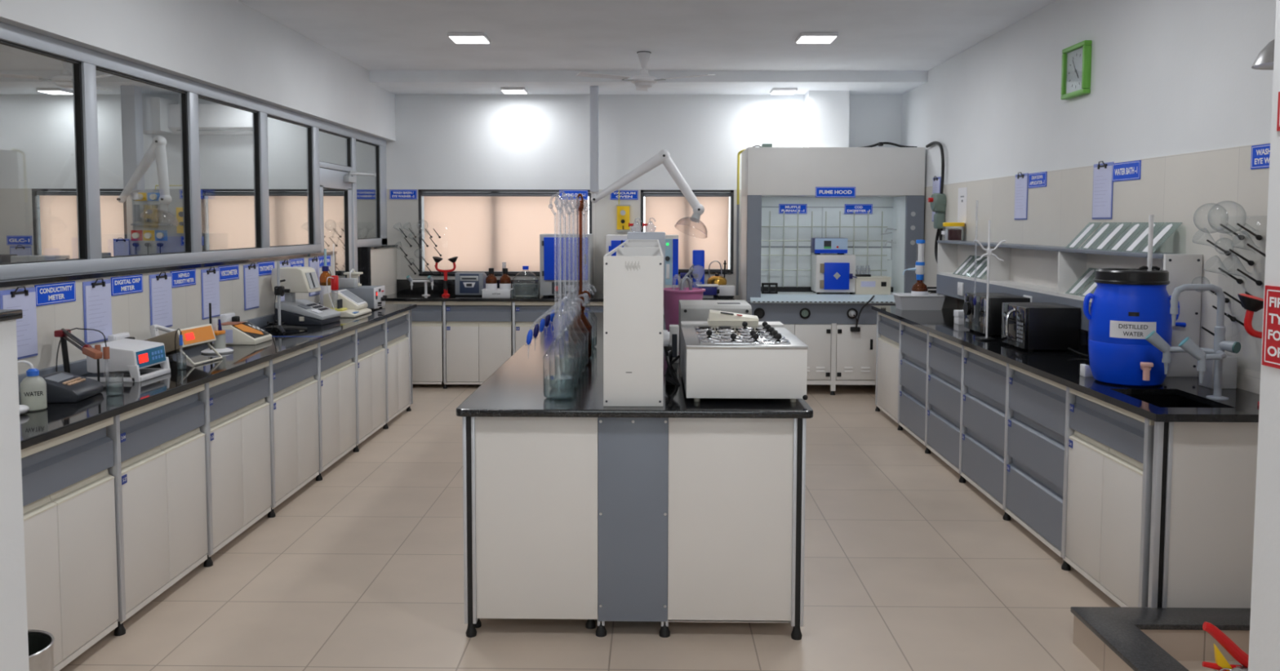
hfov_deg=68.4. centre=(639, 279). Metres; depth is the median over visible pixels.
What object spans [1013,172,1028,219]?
clipboard
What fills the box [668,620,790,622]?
rail
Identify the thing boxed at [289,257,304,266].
wall sign
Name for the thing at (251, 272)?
clipboard
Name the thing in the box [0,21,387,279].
window frame
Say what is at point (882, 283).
rocker switch
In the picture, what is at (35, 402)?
wash bottle
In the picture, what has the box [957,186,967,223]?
paper notice
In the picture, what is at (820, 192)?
wall sign
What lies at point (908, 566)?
floor
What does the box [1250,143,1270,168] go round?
wall sign
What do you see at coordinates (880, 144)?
power cable
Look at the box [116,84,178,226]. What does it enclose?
exhaust arm
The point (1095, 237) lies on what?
glass plate
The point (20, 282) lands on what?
trim
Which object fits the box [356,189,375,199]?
wall sign
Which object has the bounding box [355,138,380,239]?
window
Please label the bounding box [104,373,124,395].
beaker
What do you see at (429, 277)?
tap
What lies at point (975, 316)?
microwave oven
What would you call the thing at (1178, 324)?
lever
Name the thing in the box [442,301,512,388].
base cabinet
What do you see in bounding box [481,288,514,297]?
plastic tray
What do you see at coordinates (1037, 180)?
wall sign
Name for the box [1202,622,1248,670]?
fire extinguisher
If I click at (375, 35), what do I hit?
ceiling
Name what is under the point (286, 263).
clipboard
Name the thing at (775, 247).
fume hood
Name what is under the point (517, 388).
countertop
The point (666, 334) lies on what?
socket
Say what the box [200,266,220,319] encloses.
clipboard
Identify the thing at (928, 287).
wall socket
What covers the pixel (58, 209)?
roller blind
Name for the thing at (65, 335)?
holder
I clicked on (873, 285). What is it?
cod digester
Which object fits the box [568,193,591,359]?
automatic burette
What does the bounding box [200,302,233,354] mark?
stand
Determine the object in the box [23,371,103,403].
meter
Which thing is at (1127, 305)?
drum
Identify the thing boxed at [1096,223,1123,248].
glass plate
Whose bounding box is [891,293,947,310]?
plastic tub
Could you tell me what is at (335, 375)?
base cabinet
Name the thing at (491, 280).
bottle
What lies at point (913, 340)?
base cabinet
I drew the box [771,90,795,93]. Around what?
diffuser
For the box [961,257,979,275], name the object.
glass plate
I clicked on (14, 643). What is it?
wall
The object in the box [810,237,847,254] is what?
controller
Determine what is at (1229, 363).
box
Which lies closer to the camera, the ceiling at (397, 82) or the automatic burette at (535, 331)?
the automatic burette at (535, 331)
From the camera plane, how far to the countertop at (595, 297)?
9.22 m
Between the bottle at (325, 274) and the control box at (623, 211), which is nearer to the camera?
the bottle at (325, 274)
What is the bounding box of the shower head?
[1251,38,1275,70]
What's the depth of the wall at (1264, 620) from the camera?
2.46 m
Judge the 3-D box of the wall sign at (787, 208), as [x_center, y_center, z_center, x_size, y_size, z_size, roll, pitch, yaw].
[1.541,-0.709,9.496,0.280,0.098,0.005,0,3,1]
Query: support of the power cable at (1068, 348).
on the countertop at (1178, 398)
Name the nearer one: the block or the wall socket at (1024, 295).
the block
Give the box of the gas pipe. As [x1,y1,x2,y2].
[735,148,745,295]
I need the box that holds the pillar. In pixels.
[803,90,849,146]
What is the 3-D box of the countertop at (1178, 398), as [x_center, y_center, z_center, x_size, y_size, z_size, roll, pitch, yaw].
[2.319,0.487,5.899,0.660,0.230,4.660,0,3,1]
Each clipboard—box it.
[0,285,37,359]
[9,244,31,255]
[82,278,112,344]
[113,237,129,256]
[149,271,173,328]
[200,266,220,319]
[243,262,259,310]
[280,259,290,301]
[308,256,319,296]
[932,176,940,221]
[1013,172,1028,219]
[1092,160,1114,219]
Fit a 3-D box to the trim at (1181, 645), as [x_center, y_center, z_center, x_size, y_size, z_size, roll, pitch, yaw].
[2.154,1.390,3.376,0.915,0.122,0.630,0,3,1]
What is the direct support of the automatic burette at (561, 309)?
on the countertop at (517, 388)
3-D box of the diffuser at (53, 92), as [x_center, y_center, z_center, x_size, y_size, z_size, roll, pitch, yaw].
[-5.915,-1.889,9.536,0.220,0.007,0.220,0,3,1]
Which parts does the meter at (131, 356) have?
panel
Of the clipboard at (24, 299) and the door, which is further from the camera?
the door
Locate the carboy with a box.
[511,266,538,297]
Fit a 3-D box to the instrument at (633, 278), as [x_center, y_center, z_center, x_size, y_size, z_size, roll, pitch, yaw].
[-0.002,0.098,5.445,0.234,0.590,3.550,0,3,1]
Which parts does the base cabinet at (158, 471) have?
post, door, rail, drawer, door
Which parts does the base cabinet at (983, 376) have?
post, drawer, drawer, drawer, rail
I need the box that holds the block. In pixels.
[1080,364,1093,377]
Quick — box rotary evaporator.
[680,249,719,298]
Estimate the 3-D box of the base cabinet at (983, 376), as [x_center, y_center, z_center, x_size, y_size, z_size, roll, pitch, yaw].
[2.311,0.871,5.609,0.568,0.889,0.754,0,3,1]
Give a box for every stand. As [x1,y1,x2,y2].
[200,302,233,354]
[264,261,306,334]
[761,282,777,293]
[973,210,1005,341]
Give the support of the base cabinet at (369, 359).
on the floor
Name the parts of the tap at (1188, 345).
tap handle, arm, tap handle, arm, tap handle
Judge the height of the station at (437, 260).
0.396 m
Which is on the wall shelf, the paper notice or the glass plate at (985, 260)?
the glass plate at (985, 260)
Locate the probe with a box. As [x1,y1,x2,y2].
[174,328,182,353]
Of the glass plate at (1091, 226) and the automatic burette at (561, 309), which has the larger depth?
the glass plate at (1091, 226)
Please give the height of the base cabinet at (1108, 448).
0.889 m
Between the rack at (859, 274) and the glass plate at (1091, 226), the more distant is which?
the rack at (859, 274)
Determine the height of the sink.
0.204 m
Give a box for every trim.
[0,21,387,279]
[0,244,397,287]
[0,309,22,321]
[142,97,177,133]
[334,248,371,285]
[1072,615,1249,670]
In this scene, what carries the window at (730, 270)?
in the wall at (442, 141)
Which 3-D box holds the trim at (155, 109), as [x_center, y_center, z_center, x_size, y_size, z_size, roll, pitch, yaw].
[-5.034,-1.684,9.716,0.360,0.340,0.360,0,3,1]
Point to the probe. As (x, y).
(180, 332)
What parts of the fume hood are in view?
panel, post, door, door, airfoil sill, frame, door, post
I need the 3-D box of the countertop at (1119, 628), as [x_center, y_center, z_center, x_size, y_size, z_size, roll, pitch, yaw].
[2.149,1.318,3.376,0.925,0.021,0.640,0,3,1]
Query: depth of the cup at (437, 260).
9.47 m
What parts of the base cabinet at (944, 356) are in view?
post, drawer, drawer, rail, drawer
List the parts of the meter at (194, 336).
orange panel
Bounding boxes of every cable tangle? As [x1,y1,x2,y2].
[265,319,284,326]
[663,344,680,407]
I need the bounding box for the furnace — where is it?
[811,253,857,294]
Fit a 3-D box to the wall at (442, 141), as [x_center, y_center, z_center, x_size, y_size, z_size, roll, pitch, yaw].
[-2.963,-0.506,10.044,11.800,3.078,0.210,0,3,1]
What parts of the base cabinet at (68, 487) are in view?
door, rail, drawer, door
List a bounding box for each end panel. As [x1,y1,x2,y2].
[409,309,413,404]
[1147,421,1258,608]
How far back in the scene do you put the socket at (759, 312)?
8.96 m
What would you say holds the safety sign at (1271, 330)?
attached to the wall at (1264, 620)
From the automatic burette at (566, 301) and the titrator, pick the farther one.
the titrator
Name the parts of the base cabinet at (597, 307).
rail, drawer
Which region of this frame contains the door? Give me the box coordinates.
[319,167,376,278]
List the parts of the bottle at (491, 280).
amber glass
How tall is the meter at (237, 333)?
0.117 m
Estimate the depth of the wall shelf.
5.59 m
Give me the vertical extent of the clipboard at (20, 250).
0.301 m
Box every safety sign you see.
[1262,285,1279,368]
[1276,91,1279,131]
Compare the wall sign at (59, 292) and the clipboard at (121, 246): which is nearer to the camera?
the wall sign at (59, 292)
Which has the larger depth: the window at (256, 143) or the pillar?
the pillar
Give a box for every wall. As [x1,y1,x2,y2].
[0,0,395,141]
[0,93,902,190]
[0,319,29,670]
[901,0,1276,186]
[1248,0,1279,670]
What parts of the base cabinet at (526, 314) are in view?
post, door, rail, drawer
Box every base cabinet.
[21,417,118,670]
[106,384,208,635]
[198,360,271,567]
[263,342,319,517]
[313,329,356,480]
[351,319,386,452]
[381,310,411,429]
[385,301,443,384]
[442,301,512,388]
[475,618,595,629]
[512,301,576,354]
[583,302,603,312]
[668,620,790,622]
[875,311,899,423]
[897,320,927,445]
[924,331,961,473]
[959,345,1006,509]
[1002,362,1066,557]
[1061,386,1154,607]
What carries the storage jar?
on the wall shelf
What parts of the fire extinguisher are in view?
carry handle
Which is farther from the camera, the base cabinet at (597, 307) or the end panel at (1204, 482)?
the base cabinet at (597, 307)
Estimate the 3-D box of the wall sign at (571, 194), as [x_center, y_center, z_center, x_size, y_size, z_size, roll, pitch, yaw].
[-0.696,-0.881,9.870,0.300,0.100,0.005,0,3,1]
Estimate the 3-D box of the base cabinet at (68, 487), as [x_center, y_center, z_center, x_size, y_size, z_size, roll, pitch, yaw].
[-2.346,0.997,3.345,0.568,0.889,0.750,0,3,1]
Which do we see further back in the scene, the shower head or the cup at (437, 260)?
the cup at (437, 260)
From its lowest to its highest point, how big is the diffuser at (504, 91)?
0.007 m
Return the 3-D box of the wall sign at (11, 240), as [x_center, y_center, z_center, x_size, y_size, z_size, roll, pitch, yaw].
[-6.574,-0.411,9.979,0.270,0.100,0.005,0,3,1]
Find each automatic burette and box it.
[524,195,574,398]
[533,192,578,387]
[538,203,582,380]
[544,199,586,372]
[550,196,588,366]
[558,200,595,351]
[564,204,597,346]
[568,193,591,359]
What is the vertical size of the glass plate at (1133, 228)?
0.154 m
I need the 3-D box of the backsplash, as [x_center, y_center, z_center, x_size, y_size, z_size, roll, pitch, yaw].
[-1.811,0.075,9.918,1.500,0.140,0.030,0,3,1]
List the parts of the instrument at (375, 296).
panel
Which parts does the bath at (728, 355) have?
ring lid, ring lid, ring lid, ring lid, knob, ring lid, ring lid, ring lid, ring lid, ring lid, ring lid, knob, ring plate, ring lid, knob, ring lid, ring lid, ring lid, knob, ring lid, knob, ring lid, knob, ring lid, ring lid, knob, ring lid, knob, ring lid, knob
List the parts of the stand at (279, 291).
rod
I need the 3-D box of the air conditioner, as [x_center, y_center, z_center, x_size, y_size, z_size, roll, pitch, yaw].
[-4.383,-1.661,9.779,0.940,0.310,0.219,0,3,1]
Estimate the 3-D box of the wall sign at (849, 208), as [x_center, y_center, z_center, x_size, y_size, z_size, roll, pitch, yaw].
[2.201,-0.706,9.487,0.280,0.098,0.005,0,3,1]
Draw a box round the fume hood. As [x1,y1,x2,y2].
[740,146,925,395]
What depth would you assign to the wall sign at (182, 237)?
9.94 m
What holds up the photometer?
on the countertop at (595, 297)
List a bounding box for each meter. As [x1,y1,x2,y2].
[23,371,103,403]
[86,337,170,382]
[144,324,222,365]
[208,320,271,345]
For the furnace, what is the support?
on the fume hood
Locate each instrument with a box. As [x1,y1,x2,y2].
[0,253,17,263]
[10,255,70,262]
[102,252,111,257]
[332,285,386,310]
[603,239,663,406]
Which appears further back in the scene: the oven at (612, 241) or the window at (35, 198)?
the window at (35, 198)
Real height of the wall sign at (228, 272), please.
0.092 m
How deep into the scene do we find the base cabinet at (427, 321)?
9.29 m
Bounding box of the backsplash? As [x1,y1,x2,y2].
[396,279,539,293]
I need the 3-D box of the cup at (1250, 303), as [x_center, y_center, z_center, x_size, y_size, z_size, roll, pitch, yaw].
[2.409,0.093,3.694,0.116,0.071,0.118,0,3,1]
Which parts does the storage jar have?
yellow lid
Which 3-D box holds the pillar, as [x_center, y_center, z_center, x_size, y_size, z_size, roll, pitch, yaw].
[1.903,-0.423,9.727,0.410,2.974,0.320,0,3,1]
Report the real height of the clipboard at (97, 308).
0.311 m
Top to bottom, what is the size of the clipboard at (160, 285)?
0.311 m
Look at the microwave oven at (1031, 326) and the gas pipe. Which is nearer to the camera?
the microwave oven at (1031, 326)
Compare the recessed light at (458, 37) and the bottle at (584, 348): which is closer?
the bottle at (584, 348)
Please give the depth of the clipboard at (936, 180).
8.55 m
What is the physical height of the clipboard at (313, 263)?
0.311 m
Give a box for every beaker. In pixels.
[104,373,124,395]
[176,353,186,369]
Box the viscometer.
[271,266,341,325]
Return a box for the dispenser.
[902,240,928,295]
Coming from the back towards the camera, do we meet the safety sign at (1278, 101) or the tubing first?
the tubing
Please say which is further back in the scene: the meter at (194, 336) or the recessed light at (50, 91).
the recessed light at (50, 91)
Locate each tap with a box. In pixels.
[406,275,433,295]
[1139,361,1153,380]
[1145,284,1240,399]
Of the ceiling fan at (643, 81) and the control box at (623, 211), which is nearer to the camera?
the ceiling fan at (643, 81)
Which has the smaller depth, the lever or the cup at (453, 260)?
the lever
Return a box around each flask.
[1193,203,1231,236]
[1207,200,1251,235]
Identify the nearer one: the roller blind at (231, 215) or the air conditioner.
the air conditioner
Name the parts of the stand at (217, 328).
rod, clip arm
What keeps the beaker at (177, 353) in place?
on the countertop at (60, 419)
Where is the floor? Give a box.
[59,382,1239,670]
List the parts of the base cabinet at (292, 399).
post, door, rail, drawer, door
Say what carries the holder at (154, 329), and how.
on the countertop at (60, 419)
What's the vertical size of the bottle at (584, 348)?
0.275 m
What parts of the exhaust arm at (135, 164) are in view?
ceiling post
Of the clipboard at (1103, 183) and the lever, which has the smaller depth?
the lever
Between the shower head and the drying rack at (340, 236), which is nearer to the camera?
the shower head
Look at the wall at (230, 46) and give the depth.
5.95 m
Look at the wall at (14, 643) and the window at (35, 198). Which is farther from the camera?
the window at (35, 198)
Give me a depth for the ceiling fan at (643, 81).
7.89 m
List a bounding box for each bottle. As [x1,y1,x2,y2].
[17,360,47,411]
[319,248,331,305]
[485,267,497,289]
[499,267,511,295]
[554,319,582,380]
[559,314,586,372]
[563,310,588,366]
[568,306,591,359]
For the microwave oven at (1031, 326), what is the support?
on the countertop at (1178, 398)
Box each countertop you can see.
[18,303,417,449]
[385,293,734,302]
[456,312,813,418]
[871,305,1259,422]
[1071,606,1250,670]
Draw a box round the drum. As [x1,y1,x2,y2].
[1083,214,1179,386]
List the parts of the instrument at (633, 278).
edge rail, edge rail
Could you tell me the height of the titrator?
0.552 m
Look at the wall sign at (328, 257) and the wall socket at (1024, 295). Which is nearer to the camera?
the wall socket at (1024, 295)
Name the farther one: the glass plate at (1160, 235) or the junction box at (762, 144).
the junction box at (762, 144)
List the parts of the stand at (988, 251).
plate, rod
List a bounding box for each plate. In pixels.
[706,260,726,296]
[955,256,972,273]
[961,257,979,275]
[968,257,986,275]
[976,266,986,277]
[1069,223,1093,247]
[1069,269,1094,293]
[1082,282,1097,295]
[1083,223,1109,248]
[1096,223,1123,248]
[1111,223,1139,249]
[1125,223,1155,250]
[1142,223,1172,252]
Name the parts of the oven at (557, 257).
door, control panel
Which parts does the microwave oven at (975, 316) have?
control panel, door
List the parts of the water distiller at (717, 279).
valve stem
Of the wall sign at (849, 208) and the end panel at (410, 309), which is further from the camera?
the wall sign at (849, 208)
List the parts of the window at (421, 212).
sill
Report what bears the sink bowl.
on the countertop at (595, 297)
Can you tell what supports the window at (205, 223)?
in the wall at (442, 141)
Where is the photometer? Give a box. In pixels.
[454,272,486,296]
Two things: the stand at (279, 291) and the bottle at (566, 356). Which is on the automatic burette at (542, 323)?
the bottle at (566, 356)
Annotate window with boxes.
[0,39,87,265]
[31,188,127,255]
[95,66,191,257]
[198,94,261,251]
[201,189,345,275]
[266,114,313,247]
[319,128,351,167]
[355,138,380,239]
[417,189,591,275]
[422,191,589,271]
[640,190,733,274]
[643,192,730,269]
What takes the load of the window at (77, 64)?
in the wall
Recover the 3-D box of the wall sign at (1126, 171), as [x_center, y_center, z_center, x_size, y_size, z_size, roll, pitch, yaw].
[2.643,-0.587,5.123,0.005,0.100,0.300,0,3,1]
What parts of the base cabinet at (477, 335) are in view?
post, door, rail, drawer, door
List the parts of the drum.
handle, lid, dip rod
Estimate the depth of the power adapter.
4.82 m
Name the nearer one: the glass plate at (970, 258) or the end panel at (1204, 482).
the end panel at (1204, 482)
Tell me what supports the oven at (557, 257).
on the countertop at (595, 297)
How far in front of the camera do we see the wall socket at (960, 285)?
7.28 m
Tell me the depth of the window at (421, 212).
9.92 m
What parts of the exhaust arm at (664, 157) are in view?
ceiling post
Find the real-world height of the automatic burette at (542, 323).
0.819 m
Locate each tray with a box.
[330,307,347,311]
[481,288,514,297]
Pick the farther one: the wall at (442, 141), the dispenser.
the wall at (442, 141)
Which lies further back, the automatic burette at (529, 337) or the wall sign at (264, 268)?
the wall sign at (264, 268)
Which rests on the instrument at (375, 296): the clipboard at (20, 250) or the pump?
the pump
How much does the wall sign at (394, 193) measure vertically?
0.100 m
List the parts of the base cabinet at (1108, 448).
post, door, drawer, rail, door, post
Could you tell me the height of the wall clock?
0.310 m
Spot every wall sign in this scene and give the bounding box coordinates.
[6,235,32,244]
[34,280,75,306]
[111,274,142,295]
[170,268,195,287]
[179,189,202,198]
[180,235,204,245]
[217,264,239,280]
[257,261,274,275]
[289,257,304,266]
[318,255,330,267]
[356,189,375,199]
[389,189,417,199]
[559,190,587,199]
[610,190,638,199]
[778,204,806,213]
[815,186,855,197]
[844,204,872,213]
[1028,171,1047,187]
[1112,160,1141,181]
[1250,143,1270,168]
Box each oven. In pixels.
[539,233,593,297]
[605,234,678,288]
[963,293,1030,336]
[1000,302,1080,351]
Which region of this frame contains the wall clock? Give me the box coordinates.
[1060,40,1091,99]
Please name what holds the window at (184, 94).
in the wall
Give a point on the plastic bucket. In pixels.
(672, 295)
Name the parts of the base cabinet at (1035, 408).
post, drawer, drawer, rail, drawer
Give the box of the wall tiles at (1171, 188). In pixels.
[922,142,1270,394]
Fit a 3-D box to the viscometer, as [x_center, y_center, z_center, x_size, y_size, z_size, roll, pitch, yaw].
[-2.375,0.112,6.706,0.369,0.400,0.328,1,3,6]
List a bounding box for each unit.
[627,231,665,314]
[716,284,735,297]
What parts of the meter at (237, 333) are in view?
keypad panel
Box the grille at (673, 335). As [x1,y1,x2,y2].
[671,333,676,357]
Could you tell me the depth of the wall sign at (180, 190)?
9.91 m
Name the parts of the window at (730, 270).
sill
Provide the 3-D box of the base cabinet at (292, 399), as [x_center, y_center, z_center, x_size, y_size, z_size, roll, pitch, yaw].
[-2.315,0.861,5.590,0.568,0.889,0.750,0,3,1]
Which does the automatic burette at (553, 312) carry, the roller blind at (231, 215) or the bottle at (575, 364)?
the bottle at (575, 364)
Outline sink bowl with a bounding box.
[391,295,457,297]
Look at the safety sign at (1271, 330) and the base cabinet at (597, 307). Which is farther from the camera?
the base cabinet at (597, 307)
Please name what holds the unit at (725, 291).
on the countertop at (595, 297)
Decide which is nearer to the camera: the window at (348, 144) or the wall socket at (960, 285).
the wall socket at (960, 285)
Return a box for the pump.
[338,268,363,288]
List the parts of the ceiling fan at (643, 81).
blade, blade, motor, blade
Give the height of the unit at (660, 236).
0.645 m
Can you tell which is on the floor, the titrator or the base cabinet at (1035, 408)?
the base cabinet at (1035, 408)
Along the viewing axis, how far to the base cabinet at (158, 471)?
4.03 m
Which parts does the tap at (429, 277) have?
tap handle, arm, arm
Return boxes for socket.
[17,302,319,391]
[663,329,669,346]
[753,307,764,318]
[799,307,810,319]
[846,308,857,319]
[927,286,936,293]
[957,282,964,296]
[1023,294,1032,302]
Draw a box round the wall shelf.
[936,240,1202,377]
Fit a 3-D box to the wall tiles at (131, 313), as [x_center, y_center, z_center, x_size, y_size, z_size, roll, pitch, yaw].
[-2.618,0.559,6.482,0.008,1.383,7.000,0,3,1]
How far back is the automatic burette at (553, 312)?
4.72 m
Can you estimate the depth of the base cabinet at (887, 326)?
7.88 m
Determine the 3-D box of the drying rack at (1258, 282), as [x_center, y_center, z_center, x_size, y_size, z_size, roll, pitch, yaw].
[2.576,0.058,4.066,0.108,0.660,0.440,0,3,1]
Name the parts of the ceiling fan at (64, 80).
blade, motor, blade, blade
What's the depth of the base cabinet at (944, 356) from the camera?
6.36 m
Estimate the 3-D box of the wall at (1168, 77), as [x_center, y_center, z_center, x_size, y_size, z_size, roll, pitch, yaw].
[2.731,-0.068,3.014,0.210,3.078,14.100,0,3,1]
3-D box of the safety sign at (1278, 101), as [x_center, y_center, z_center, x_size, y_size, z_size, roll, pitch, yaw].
[1.641,-0.422,2.266,0.005,0.100,0.320,0,3,1]
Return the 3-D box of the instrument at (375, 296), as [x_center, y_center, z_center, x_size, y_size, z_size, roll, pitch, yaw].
[-2.329,0.153,7.836,0.390,0.182,0.304,0,3,1]
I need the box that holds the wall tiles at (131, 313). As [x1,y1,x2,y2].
[0,246,397,374]
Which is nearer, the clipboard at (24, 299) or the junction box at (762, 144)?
the clipboard at (24, 299)
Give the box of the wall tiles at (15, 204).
[0,188,741,300]
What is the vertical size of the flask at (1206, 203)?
0.154 m
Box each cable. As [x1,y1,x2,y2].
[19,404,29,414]
[862,142,916,146]
[1067,347,1088,357]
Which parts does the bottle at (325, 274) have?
amber glass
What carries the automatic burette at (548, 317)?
on the countertop at (517, 388)
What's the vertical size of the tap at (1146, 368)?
0.078 m
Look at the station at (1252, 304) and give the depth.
3.69 m
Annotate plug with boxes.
[849,295,874,332]
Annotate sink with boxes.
[1127,394,1210,407]
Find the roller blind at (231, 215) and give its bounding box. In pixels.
[205,191,345,271]
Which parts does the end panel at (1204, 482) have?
post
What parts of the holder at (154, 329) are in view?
arm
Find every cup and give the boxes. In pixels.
[432,256,443,262]
[448,256,457,262]
[1237,293,1263,311]
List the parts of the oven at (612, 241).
door, gauge panel, blue panel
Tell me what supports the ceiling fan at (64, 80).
hanging from the ceiling at (375, 35)
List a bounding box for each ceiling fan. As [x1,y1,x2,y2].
[0,60,114,91]
[575,51,715,91]
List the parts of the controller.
panel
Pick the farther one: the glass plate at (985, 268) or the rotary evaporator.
the rotary evaporator
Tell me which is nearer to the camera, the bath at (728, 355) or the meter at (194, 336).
the bath at (728, 355)
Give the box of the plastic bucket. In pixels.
[663,287,705,331]
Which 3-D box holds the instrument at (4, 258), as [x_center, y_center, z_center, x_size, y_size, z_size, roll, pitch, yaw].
[-6.569,-0.052,9.678,0.200,0.400,0.254,0,3,1]
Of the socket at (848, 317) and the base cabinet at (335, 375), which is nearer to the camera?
the base cabinet at (335, 375)
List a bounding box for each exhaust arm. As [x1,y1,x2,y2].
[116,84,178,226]
[589,85,707,236]
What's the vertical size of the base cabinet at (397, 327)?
0.889 m
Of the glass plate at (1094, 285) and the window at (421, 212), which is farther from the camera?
the window at (421, 212)
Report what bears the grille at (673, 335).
attached to the power adapter
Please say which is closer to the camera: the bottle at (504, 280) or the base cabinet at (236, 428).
the base cabinet at (236, 428)
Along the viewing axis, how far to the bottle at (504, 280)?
9.38 m
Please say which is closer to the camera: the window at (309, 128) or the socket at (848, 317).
the window at (309, 128)
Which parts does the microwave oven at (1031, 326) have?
door, handle, control panel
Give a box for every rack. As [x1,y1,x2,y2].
[324,227,345,274]
[399,227,442,275]
[855,265,871,276]
[1200,222,1265,336]
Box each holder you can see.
[53,327,109,382]
[150,324,175,337]
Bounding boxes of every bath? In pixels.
[678,299,751,357]
[680,309,808,402]
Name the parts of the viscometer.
socket plate, head panel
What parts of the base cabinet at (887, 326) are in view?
post, door, rail, drawer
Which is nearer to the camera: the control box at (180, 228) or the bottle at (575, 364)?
the bottle at (575, 364)
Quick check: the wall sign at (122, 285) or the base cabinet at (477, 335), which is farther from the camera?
the base cabinet at (477, 335)
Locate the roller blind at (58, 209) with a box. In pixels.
[36,191,124,258]
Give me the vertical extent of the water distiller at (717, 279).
0.360 m
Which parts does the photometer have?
sample lid, panel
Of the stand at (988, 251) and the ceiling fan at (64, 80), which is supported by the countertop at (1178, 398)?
the stand at (988, 251)
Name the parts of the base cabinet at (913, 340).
post, drawer, drawer, drawer, rail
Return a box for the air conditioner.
[168,103,253,134]
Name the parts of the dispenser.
spout, amber glass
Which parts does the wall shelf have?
socket rail, shelf, shelf, panel, panel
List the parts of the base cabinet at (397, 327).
post, door, rail, drawer, door, post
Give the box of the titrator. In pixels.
[323,244,371,317]
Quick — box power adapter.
[669,324,679,363]
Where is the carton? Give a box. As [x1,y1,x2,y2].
[953,310,964,324]
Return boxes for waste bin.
[27,629,54,670]
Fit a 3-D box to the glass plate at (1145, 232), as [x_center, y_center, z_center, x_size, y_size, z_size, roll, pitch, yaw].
[2.554,-0.212,4.791,0.141,0.154,0.150,0,3,1]
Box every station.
[432,256,457,296]
[1237,293,1263,406]
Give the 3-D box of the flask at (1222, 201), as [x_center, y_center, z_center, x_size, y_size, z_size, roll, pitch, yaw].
[2.510,-0.249,3.980,0.201,0.163,0.140,0,3,1]
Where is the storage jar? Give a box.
[941,222,964,240]
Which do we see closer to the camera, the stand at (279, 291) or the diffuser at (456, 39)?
the stand at (279, 291)
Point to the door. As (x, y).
(334, 180)
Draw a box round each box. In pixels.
[176,207,183,233]
[616,190,630,231]
[752,143,772,146]
[1198,355,1237,389]
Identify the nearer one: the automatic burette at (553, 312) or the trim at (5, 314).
the trim at (5, 314)
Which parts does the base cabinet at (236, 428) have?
post, door, rail, drawer, door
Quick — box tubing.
[673,275,692,290]
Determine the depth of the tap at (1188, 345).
3.86 m
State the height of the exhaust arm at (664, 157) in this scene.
1.484 m
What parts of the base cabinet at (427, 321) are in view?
rail, drawer, door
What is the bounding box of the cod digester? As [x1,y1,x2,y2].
[853,275,891,294]
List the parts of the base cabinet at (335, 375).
post, door, rail, drawer, door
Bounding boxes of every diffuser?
[37,90,72,94]
[448,36,488,43]
[502,90,526,93]
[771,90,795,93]
[796,35,836,43]
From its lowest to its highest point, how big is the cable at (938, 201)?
1.138 m
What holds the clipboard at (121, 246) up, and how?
attached to the wall tiles at (15, 204)
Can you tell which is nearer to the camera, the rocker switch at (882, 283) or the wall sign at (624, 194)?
the rocker switch at (882, 283)
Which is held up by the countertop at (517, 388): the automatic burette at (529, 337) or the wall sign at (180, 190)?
the automatic burette at (529, 337)
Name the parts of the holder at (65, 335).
rod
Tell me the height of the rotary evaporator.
0.470 m
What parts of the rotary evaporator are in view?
drive arm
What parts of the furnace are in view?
door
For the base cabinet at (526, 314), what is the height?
0.864 m
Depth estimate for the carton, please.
6.70 m
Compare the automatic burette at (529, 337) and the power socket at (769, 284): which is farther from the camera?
the power socket at (769, 284)
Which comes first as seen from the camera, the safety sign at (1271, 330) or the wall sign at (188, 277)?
the safety sign at (1271, 330)
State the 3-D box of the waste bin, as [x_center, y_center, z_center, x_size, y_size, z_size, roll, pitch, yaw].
[-1.911,1.291,2.849,0.250,0.364,0.250,0,3,1]
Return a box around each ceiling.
[0,0,1055,71]
[0,71,927,94]
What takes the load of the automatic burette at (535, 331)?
on the countertop at (517, 388)
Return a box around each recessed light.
[35,88,73,94]
[447,32,490,43]
[500,87,528,93]
[769,87,797,93]
[795,32,838,43]
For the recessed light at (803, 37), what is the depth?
7.14 m
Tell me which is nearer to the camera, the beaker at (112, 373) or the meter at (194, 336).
the beaker at (112, 373)
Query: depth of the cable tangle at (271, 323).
6.34 m
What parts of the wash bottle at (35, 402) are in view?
spout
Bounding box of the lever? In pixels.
[1175,322,1186,327]
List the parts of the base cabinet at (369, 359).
post, door, rail, drawer, door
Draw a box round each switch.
[880,281,886,286]
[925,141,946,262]
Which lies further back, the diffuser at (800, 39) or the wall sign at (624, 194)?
the wall sign at (624, 194)

